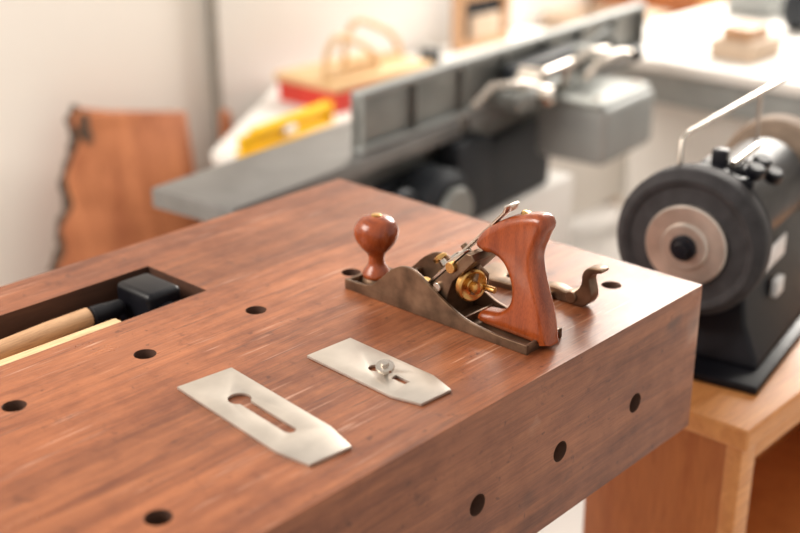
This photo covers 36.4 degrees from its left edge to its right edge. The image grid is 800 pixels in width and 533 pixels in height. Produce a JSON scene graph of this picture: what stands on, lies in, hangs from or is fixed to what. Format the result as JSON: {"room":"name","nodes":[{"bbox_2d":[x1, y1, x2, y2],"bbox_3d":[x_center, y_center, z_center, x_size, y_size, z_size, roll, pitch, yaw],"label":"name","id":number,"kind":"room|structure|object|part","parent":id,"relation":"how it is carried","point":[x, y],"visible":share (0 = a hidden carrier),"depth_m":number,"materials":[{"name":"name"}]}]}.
{"room":"woodworking shop","nodes":[
{"label":"woodworking shop","id":0,"kind":"room"},
{"bbox_2d":[0,0,216,286],"bbox_3d":[-0.144,-1.351,3.408,0.100,2.700,10.000,19,29,39],"label":"wall","id":1,"kind":"structure","parent":0,"point":[111,55],"depth_m":2.95,"materials":[{"name":"paint"}]},
{"bbox_2d":[208,0,595,146],"bbox_3d":[0.318,-0.987,3.978,0.024,1.600,2.395,19,29,39],"label":"wall","id":2,"kind":"structure","parent":0,"point":[251,40],"depth_m":3.39,"materials":[{"name":"white paint"}]},
{"bbox_2d":[537,203,620,532],"bbox_3d":[1.257,0.403,2.730,6.200,0.050,10.000,19,29,39],"label":"floor","id":3,"kind":"structure","parent":0,"point":[594,230],"depth_m":3.88,"materials":[{"name":"concrete"}]},
{"bbox_2d":[49,104,202,270],"bbox_3d":[-0.690,-0.085,2.989,0.157,0.656,0.465,19,29,39],"label":"board","id":4,"kind":"object","parent":3,"relation":"on","point":[111,178],"depth_m":2.93,"materials":[{"name":"brown wood"}]},
{"bbox_3d":[-0.786,-0.047,2.896,0.059,0.656,0.184,3,22,9],"label":"bark edge","id":5,"kind":"part","parent":4,"relation":"part of","materials":[{"name":"brown wood"}]},
{"bbox_2d":[77,113,92,143],"bbox_3d":[-0.741,-0.326,2.853,0.040,0.073,0.038,19,29,39],"label":"knot","id":6,"kind":"object","parent":4,"relation":"attached to","point":[84,131],"visible":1,"depth_m":2.84,"materials":[{"name":"brown wood"}]},
{"bbox_2d":[217,109,232,165],"bbox_3d":[-0.454,-0.151,3.295,0.033,0.559,0.073,19,29,39],"label":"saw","id":7,"kind":"object","parent":3,"relation":"on","point":[226,126],"visible":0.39,"depth_m":3.20,"materials":[{"name":"brown wood"}]},
{"bbox_2d":[0,179,701,532],"bbox_3d":[-0.471,0.568,1.035,0.553,0.908,1.755,19,29,39],"label":"workbench","id":8,"kind":"object","parent":3,"relation":"on","point":[98,434],"depth_m":1.14,"materials":[{"name":"brown wood"}]},
{"bbox_3d":[-0.531,0.182,0.997,0.022,0.057,0.734,19,29,39],"label":"wooden strip","id":9,"kind":"part","parent":8,"relation":"part of","materials":[{"name":"beige wood"}]},
{"bbox_2d":[0,273,180,359],"bbox_3d":[-0.424,0.113,1.158,0.074,0.064,0.511,19,29,39],"label":"hammer","id":10,"kind":"object","parent":8,"relation":"on","point":[143,293],"visible":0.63,"depth_m":1.28,"materials":[{"name":"brown wood"}]},
{"bbox_3d":[-0.469,0.116,1.141,0.024,0.032,0.425,19,29,39],"label":"handle","id":11,"kind":"part","parent":10,"relation":"part of","materials":[{"name":"brown wood"}]},
{"bbox_2d":[177,367,351,466],"bbox_3d":[-0.116,0.127,1.040,0.058,0.003,0.183,-18,28,-38],"label":"iron","id":12,"kind":"object","parent":8,"relation":"on","point":[313,441],"visible":1,"depth_m":1.03,"materials":[{"name":"metal"}]},
{"bbox_2d":[307,338,450,405],"bbox_3d":[-0.018,0.090,1.113,0.055,0.016,0.142,-20,29,-41],"label":"chip breaker","id":13,"kind":"object","parent":8,"relation":"on","point":[351,358],"visible":1,"depth_m":1.11,"materials":[{"name":"metal"}]},
{"bbox_2d":[345,201,561,354],"bbox_3d":[0.052,-0.015,1.218,0.257,0.134,0.057,19,29,39],"label":"plane","id":14,"kind":"object","parent":8,"relation":"on","point":[451,291],"visible":1,"depth_m":1.19,"materials":[{"name":"gold metal"}]},
{"bbox_3d":[-0.025,-0.022,1.292,0.048,0.068,0.048,19,29,39],"label":"knob","id":15,"kind":"part","parent":14,"relation":"part of","materials":[{"name":"brown wood"}]},
{"bbox_3d":[0.047,0.001,1.205,0.050,0.050,0.010,19,29,39],"label":"frog rail","id":16,"kind":"part","parent":14,"relation":"part of","materials":[{"name":"metal"}]},
{"bbox_3d":[0.071,-0.007,1.204,0.026,0.031,0.007,19,29,39],"label":"lever","id":17,"kind":"part","parent":14,"relation":"part of","materials":[{"name":"silver metal"}]},
{"bbox_3d":[0.078,-0.029,1.187,0.074,0.078,0.026,19,29,39],"label":"lateral lever","id":18,"kind":"part","parent":14,"relation":"part of","materials":[{"name":"metal"}]},
{"bbox_3d":[0.149,0.004,1.285,0.157,0.048,0.047,19,29,39],"label":"lever cap","id":19,"kind":"part","parent":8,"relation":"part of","materials":[{"name":"silver metal"}]},
{"bbox_3d":[0.178,0.014,1.260,0.078,0.048,0.014,19,29,39],"label":"cam lever","id":20,"kind":"part","parent":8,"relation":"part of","materials":[{"name":"silver metal"}]},
{"bbox_2d":[152,2,653,245],"bbox_3d":[0.173,-0.003,2.507,0.366,0.870,1.445,15,26,33],"label":"jointer","id":21,"kind":"object","parent":3,"relation":"on","point":[475,135],"visible":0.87,"depth_m":2.36,"materials":[{"name":"gray painted metal"},{"name":"cast iron"},{"name":"bright steel"}]},
{"bbox_3d":[0.061,-0.109,2.276,0.090,0.160,0.160,15,26,33],"label":"motor","id":22,"kind":"part","parent":21,"relation":"part of","materials":[{"name":"black metal"}]},
{"bbox_3d":[0.252,-0.367,2.522,0.027,0.010,1.110,15,26,33],"label":"fence rail","id":23,"kind":"part","parent":21,"relation":"part of","materials":[{"name":"grey metal"}]},
{"bbox_3d":[0.252,-0.457,2.486,0.027,0.012,1.110,15,26,33],"label":"fence rail","id":24,"kind":"part","parent":21,"relation":"part of","materials":[{"name":"grey metal"}]},
{"bbox_3d":[0.244,-0.315,2.284,0.021,0.053,0.119,-6,23,-15],"label":"lock lever","id":25,"kind":"part","parent":21,"relation":"part of","materials":[{"name":"grey metal"}]},
{"bbox_3d":[0.282,-0.368,2.491,0.090,0.040,0.300,15,26,33],"label":"carriage arm","id":26,"kind":"part","parent":21,"relation":"part of"},
{"bbox_3d":[0.340,-0.415,2.494,0.014,0.019,0.320,15,26,33],"label":"pivot rod","id":27,"kind":"part","parent":21,"relation":"part of","materials":[{"name":"metal"}]},
{"bbox_3d":[0.375,-0.400,2.464,0.121,0.087,0.042,-11,24,-25],"label":"tilt lever","id":28,"kind":"part","parent":21,"relation":"part of","materials":[{"name":"metal"}]},
{"bbox_3d":[0.438,-0.418,2.516,0.138,0.061,0.028,-13,25,-29],"label":"lever","id":29,"kind":"part","parent":21,"relation":"part of","materials":[{"name":"metal"}]},
{"bbox_3d":[0.496,-0.445,2.552,0.031,0.032,0.031,15,26,33],"label":"lever knob","id":30,"kind":"part","parent":21,"relation":"part of","materials":[{"name":"black plastic"}]},
{"bbox_2d":[211,27,628,216],"bbox_3d":[0.066,-0.249,3.508,0.540,0.580,1.685,19,29,39],"label":"side table","id":31,"kind":"object","parent":3,"relation":"on","point":[593,186],"visible":0.16,"depth_m":3.74,"materials":[{"name":"white laminate"}]},
{"bbox_2d":[235,101,333,156],"bbox_3d":[-0.264,-0.323,2.843,0.035,0.054,0.346,13,25,29],"label":"spirit level","id":32,"kind":"object","parent":31,"relation":"on","point":[288,127],"visible":0.98,"depth_m":2.83,"materials":[{"name":"yellow paint"}]},
{"bbox_2d":[274,51,433,113],"bbox_3d":[-0.118,-0.494,3.240,0.230,0.075,0.375,19,29,39],"label":"tray","id":33,"kind":"object","parent":31,"relation":"on","point":[302,85],"visible":0.61,"depth_m":3.14,"materials":[{"name":"red paint"}]},
{"bbox_2d":[320,33,379,81],"bbox_3d":[-0.125,-0.545,3.116,0.024,0.113,0.204,19,29,39],"label":"saw","id":34,"kind":"object","parent":33,"relation":"on","point":[326,76],"visible":1,"depth_m":3.10,"materials":[{"name":"brown wood"}]},
{"bbox_3d":[-0.118,-0.519,3.230,0.230,0.020,0.375,19,29,39],"label":"lid","id":35,"kind":"part","parent":33,"relation":"part of","materials":[{"name":"brown wood"}]},
{"bbox_2d":[339,17,402,68],"bbox_3d":[-0.075,-0.610,3.260,0.024,0.127,0.233,19,29,39],"label":"saw","id":36,"kind":"object","parent":33,"relation":"on","point":[345,63],"visible":0.93,"depth_m":3.24,"materials":[{"name":"brown wood"}]},
{"bbox_2d":[419,45,440,65],"bbox_3d":[0.088,-0.614,3.562,0.064,0.058,0.064,19,29,39],"label":"tin","id":37,"kind":"object","parent":31,"relation":"on","point":[432,53],"visible":0.71,"depth_m":3.54,"materials":[{"name":"grey metal"}]},
{"bbox_3d":[0.088,-0.638,3.553,0.060,0.006,0.060,19,29,39],"label":"lid","id":38,"kind":"part","parent":37,"relation":"part of","materials":[{"name":"grey metal"}]},
{"bbox_2d":[451,0,510,51],"bbox_3d":[0.255,-0.780,3.812,0.030,0.180,0.260,19,29,39],"label":"wooden frame","id":39,"kind":"object","parent":31,"relation":"on","point":[474,23],"visible":1,"depth_m":3.79,"materials":[{"name":"brown wood"}]},
{"bbox_3d":[0.255,-0.850,3.784,0.030,0.030,0.260,19,29,39],"label":"rail","id":40,"kind":"part","parent":39,"relation":"part of","materials":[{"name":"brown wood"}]},
{"bbox_3d":[0.255,-0.711,3.840,0.030,0.030,0.260,19,29,39],"label":"rail","id":41,"kind":"part","parent":39,"relation":"part of","materials":[{"name":"brown wood"}]},
{"bbox_3d":[0.251,-0.782,3.817,0.013,0.140,0.220,19,29,39],"label":"panel","id":42,"kind":"part","parent":39,"relation":"part of","materials":[{"name":"beige wood"}]},
{"bbox_3d":[0.229,-0.239,3.392,0.010,0.450,1.470,19,29,39],"label":"panel","id":43,"kind":"part","parent":31,"relation":"part of","materials":[{"name":"white laminate"}]},
{"bbox_3d":[0.756,-0.397,3.918,0.050,0.550,0.050,19,29,39],"label":"leg","id":44,"kind":"part","parent":31,"relation":"part of","materials":[{"name":"white laminate"}]},
{"bbox_2d":[542,2,672,204],"bbox_3d":[0.708,-0.582,4.278,0.345,0.625,0.280,19,29,39],"label":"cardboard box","id":45,"kind":"object","parent":3,"relation":"on","point":[551,19],"visible":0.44,"depth_m":4.19,"materials":[{"name":"beige cardboard"}]},
{"bbox_2d":[595,0,726,15],"bbox_3d":[0.966,-0.724,4.464,0.430,0.750,0.300,19,29,39],"label":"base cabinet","id":46,"kind":"object","parent":3,"relation":"on","point":[677,7],"visible":0.02,"depth_m":4.21,"materials":[{"name":"brown wood"}]},
{"bbox_3d":[1.058,-0.665,4.291,0.012,0.670,0.135,19,29,39],"label":"door","id":47,"kind":"part","parent":46,"relation":"part of","materials":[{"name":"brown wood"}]},
{"bbox_2d":[583,339,799,532],"bbox_3d":[0.534,0.362,1.880,0.308,0.660,0.718,19,29,39],"label":"base cabinet","id":48,"kind":"object","parent":3,"relation":"on","point":[734,467],"visible":0.57,"depth_m":1.52,"materials":[{"name":"brown wood"}]},
{"bbox_2d":[617,68,799,394],"bbox_3d":[0.469,-0.076,1.672,0.217,0.308,0.474,13,25,30],"label":"grinder","id":49,"kind":"object","parent":48,"relation":"on","point":[727,223],"visible":0.91,"depth_m":1.53,"materials":[{"name":"black metal"}]},
{"bbox_3d":[0.400,-0.120,1.524,0.020,0.058,0.017,13,25,30],"label":"rest post","id":50,"kind":"part","parent":49,"relation":"part of","materials":[{"name":"black ceramic"}]},
{"bbox_3d":[0.436,-0.141,1.537,0.009,0.009,0.100,13,25,30],"label":"rest rod","id":51,"kind":"part","parent":49,"relation":"part of","materials":[{"name":"metal"}]},
{"bbox_3d":[0.463,0.065,1.719,0.217,0.012,0.435,13,25,30],"label":"plate","id":52,"kind":"part","parent":49,"relation":"part of","materials":[{"name":"black metal"}]},
{"bbox_3d":[0.435,-0.116,1.489,0.025,0.020,0.025,19,29,39],"label":"knob","id":53,"kind":"part","parent":49,"relation":"part of","materials":[{"name":"black plastic"}]},
{"bbox_3d":[0.503,-0.196,1.712,0.006,0.100,0.006,19,29,39],"label":"support leg","id":54,"kind":"part","parent":49,"relation":"part of","materials":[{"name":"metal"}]},
{"bbox_3d":[0.452,-0.130,1.522,0.025,0.020,0.025,19,29,39],"label":"knob","id":55,"kind":"part","parent":49,"relation":"part of","materials":[{"name":"black plastic"}]},
{"bbox_3d":[0.460,-0.089,1.659,0.124,0.124,0.255,13,25,30],"label":"motor","id":56,"kind":"part","parent":49,"relation":"part of","materials":[{"name":"black metal"}]},
{"bbox_3d":[0.480,-0.117,1.566,0.025,0.020,0.025,19,29,39],"label":"knob","id":57,"kind":"part","parent":49,"relation":"part of","materials":[{"name":"black plastic"}]},
{"bbox_2d":[770,274,784,296],"bbox_3d":[0.506,0.026,1.633,0.009,0.023,0.030,13,25,30],"label":"switch plate","id":58,"kind":"object","parent":49,"relation":"attached to","point":[776,280],"depth_m":1.63,"materials":[{"name":"silver metal"}]},
{"bbox_3d":[0.408,0.501,1.571,0.022,0.632,0.037,19,29,39],"label":"post","id":59,"kind":"part","parent":48,"relation":"part of","materials":[{"name":"brown wood"}]},
{"bbox_2d":[745,426,799,532],"bbox_3d":[0.560,0.390,1.864,0.180,0.020,0.660,19,29,39],"label":"shelf","id":60,"kind":"object","parent":48,"relation":"attached to","point":[774,502],"depth_m":1.93,"materials":[{"name":"brown wood"}]},
{"bbox_3d":[0.634,0.129,1.686,0.020,0.027,0.630,19,29,39],"label":"rail","id":61,"kind":"part","parent":48,"relation":"part of","materials":[{"name":"brown wood"}]},
{"bbox_2d":[603,2,799,198],"bbox_3d":[1.549,-0.390,3.673,1.150,0.720,2.080,19,29,39],"label":"worktable","id":62,"kind":"object","parent":3,"relation":"on","point":[689,87],"visible":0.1,"depth_m":3.08,"materials":[{"name":"white laminate"}]},
{"bbox_2d":[709,21,782,63],"bbox_3d":[0.861,-0.562,3.025,0.120,0.079,0.160,19,29,39],"label":"wood offcuts","id":63,"kind":"object","parent":62,"relation":"on","point":[747,42],"visible":1,"depth_m":2.98,"materials":[{"name":"beige wood"}]},
{"bbox_2d":[726,0,783,18],"bbox_3d":[1.095,-0.805,3.610,0.150,0.094,0.250,19,29,39],"label":"tool case","id":64,"kind":"object","parent":62,"relation":"on","point":[768,9],"visible":0.88,"depth_m":3.52,"materials":[{"name":"grey plastic"}]},
{"bbox_2d":[781,0,799,30],"bbox_3d":[1.098,-0.702,3.320,0.070,0.120,0.120,19,29,39],"label":"cable reel","id":65,"kind":"object","parent":62,"relation":"on","point":[790,14],"visible":1,"depth_m":3.29,"materials":[{"name":"black plastic"}]}
]}

